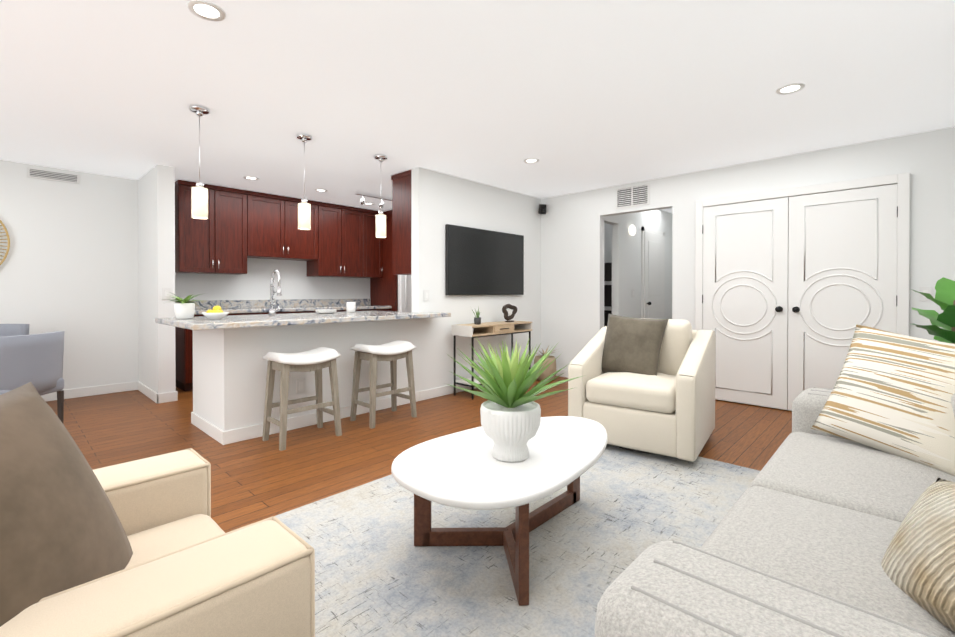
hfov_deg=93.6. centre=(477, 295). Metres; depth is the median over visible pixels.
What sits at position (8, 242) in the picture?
sunburst mirror
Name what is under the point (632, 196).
air vent
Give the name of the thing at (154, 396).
baseboard
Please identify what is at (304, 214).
pendant light
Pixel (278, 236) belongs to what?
upper cabinet
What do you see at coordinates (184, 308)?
potted plant
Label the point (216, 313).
fruit bowl
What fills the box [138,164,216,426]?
wall
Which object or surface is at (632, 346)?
pillow
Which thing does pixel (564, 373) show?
baseboard
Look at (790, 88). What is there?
recessed light
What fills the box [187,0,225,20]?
recessed light
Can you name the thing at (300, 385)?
outlet
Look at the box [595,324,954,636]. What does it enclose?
sofa
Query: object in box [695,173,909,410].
double door
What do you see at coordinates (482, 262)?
tv
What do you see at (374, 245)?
upper cabinet
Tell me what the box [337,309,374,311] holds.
base cabinet
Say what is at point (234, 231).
upper cabinet
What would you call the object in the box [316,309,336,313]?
plate
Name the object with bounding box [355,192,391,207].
track light
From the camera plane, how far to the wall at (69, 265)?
4.90 m
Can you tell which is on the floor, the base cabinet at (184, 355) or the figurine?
the base cabinet at (184, 355)
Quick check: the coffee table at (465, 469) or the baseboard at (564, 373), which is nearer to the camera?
the coffee table at (465, 469)
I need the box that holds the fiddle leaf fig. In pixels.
[910,277,954,343]
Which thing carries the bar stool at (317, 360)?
on the floor
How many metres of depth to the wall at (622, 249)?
6.36 m
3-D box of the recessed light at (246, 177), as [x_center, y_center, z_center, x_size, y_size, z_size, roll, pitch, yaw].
[-2.585,-1.341,5.121,0.155,0.005,0.155,0,0,37]
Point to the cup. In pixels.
(351, 307)
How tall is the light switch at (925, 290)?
0.115 m
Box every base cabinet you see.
[175,313,266,391]
[260,311,315,313]
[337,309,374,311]
[375,309,390,310]
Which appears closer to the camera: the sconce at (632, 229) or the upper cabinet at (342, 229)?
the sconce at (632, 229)
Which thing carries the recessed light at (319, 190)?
in the ceiling
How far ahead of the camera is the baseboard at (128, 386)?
4.92 m
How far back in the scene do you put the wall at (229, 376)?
3.71 m
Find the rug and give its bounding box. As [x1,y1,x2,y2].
[275,444,759,636]
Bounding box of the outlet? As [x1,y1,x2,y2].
[296,378,304,392]
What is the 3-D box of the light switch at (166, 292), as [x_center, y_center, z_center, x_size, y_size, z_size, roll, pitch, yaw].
[-3.197,-0.021,4.614,0.013,0.115,0.075,0,1,43]
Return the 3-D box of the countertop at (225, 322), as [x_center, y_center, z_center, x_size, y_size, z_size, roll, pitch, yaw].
[-1.460,0.201,4.153,1.080,0.040,2.320,0,1,43]
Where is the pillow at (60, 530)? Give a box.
[0,382,132,626]
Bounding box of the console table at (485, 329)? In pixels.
[451,321,531,399]
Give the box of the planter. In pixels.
[444,337,585,461]
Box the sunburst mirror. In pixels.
[0,220,9,264]
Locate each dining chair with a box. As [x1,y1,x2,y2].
[0,324,28,336]
[0,331,64,422]
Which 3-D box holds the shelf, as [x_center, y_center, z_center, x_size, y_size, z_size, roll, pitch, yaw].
[2.004,0.281,7.361,1.160,1.600,0.440,0,1,43]
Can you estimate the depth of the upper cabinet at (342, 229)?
6.71 m
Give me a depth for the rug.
1.96 m
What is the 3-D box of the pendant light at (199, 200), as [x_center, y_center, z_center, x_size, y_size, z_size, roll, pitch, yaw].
[-1.977,-0.942,3.189,0.120,0.779,0.120,0,1,43]
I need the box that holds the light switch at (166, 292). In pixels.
[162,288,170,298]
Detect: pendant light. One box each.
[189,105,208,218]
[296,133,311,229]
[374,154,386,237]
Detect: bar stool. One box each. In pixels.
[262,347,341,450]
[350,340,416,428]
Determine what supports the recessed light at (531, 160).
in the ceiling
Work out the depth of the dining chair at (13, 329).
4.10 m
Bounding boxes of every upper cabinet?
[175,180,254,274]
[255,192,318,259]
[303,202,366,277]
[367,209,381,277]
[391,170,410,274]
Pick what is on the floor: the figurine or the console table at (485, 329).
the console table at (485, 329)
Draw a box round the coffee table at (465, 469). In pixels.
[391,416,607,605]
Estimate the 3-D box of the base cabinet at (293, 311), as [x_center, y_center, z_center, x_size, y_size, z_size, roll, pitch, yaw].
[-2.681,0.651,6.124,0.596,0.876,0.921,0,1,43]
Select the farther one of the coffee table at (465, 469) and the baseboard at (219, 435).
the baseboard at (219, 435)
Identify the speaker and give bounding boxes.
[538,204,545,213]
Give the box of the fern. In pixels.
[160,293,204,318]
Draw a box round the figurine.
[502,304,516,321]
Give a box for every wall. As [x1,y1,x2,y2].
[0,159,369,389]
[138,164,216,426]
[213,318,418,430]
[411,167,540,390]
[541,126,954,410]
[604,209,671,318]
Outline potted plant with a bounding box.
[472,308,480,323]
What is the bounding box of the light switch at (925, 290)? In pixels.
[919,287,931,300]
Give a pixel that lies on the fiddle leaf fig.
(944, 299)
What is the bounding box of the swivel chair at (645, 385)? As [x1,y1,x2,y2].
[568,314,715,460]
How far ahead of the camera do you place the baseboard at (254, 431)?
3.84 m
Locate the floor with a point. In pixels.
(253, 480)
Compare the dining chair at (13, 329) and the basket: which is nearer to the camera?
the dining chair at (13, 329)
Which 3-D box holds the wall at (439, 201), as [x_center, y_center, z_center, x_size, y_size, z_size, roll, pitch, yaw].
[0.092,-0.127,5.505,0.120,2.440,2.180,0,1,43]
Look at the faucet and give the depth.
4.11 m
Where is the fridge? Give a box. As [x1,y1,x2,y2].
[397,275,411,311]
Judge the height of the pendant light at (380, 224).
0.779 m
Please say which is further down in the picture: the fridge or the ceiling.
the fridge
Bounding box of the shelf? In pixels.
[604,263,611,326]
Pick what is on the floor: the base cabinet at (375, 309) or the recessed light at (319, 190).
the base cabinet at (375, 309)
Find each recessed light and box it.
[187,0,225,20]
[244,176,258,179]
[315,189,326,191]
[523,158,538,162]
[776,83,804,94]
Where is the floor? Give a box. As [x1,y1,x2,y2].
[46,376,791,532]
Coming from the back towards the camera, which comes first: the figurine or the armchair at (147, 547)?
the figurine
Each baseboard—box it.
[41,381,136,401]
[137,381,159,403]
[191,412,220,442]
[220,369,528,444]
[556,368,567,377]
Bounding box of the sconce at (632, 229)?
[629,225,635,235]
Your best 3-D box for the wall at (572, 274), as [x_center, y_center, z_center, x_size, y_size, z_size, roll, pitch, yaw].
[1.415,-0.129,5.838,7.190,2.440,0.120,0,1,43]
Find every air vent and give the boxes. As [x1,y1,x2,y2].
[27,167,79,183]
[616,183,648,208]
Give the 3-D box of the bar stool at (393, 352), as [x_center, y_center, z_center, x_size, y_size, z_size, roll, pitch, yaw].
[-0.837,0.760,4.009,0.338,0.684,0.478,0,1,43]
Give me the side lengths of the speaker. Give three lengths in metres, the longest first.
0.130 x 0.110 x 0.090 m
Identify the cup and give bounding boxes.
[347,302,355,312]
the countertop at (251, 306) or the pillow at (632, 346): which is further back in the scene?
the countertop at (251, 306)
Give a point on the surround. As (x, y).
(383, 290)
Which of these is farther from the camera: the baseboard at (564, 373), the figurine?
the baseboard at (564, 373)
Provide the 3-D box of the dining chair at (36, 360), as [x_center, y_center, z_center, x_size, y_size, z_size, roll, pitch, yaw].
[-3.281,0.688,3.105,0.525,0.840,0.510,0,0,-2]
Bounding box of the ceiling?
[0,0,954,213]
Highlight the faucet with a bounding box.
[269,270,281,314]
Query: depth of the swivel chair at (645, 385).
3.19 m
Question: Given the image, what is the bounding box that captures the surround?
[370,210,396,311]
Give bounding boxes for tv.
[445,224,523,294]
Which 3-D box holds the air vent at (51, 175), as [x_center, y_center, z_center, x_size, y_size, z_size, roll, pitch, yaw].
[-4.426,-1.252,4.686,0.015,0.100,0.400,0,1,43]
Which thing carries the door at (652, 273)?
attached to the wall at (622, 249)
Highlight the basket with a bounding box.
[534,346,558,380]
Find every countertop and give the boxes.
[155,311,450,329]
[175,299,391,314]
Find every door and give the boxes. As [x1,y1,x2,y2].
[641,227,664,318]
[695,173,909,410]
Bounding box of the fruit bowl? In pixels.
[202,306,228,319]
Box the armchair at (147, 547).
[0,382,314,636]
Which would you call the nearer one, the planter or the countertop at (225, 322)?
the planter
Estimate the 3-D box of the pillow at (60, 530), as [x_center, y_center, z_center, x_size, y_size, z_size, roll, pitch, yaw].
[-0.896,0.448,0.846,0.180,0.530,0.530,-26,6,-13]
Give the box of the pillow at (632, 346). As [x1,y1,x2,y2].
[602,314,667,375]

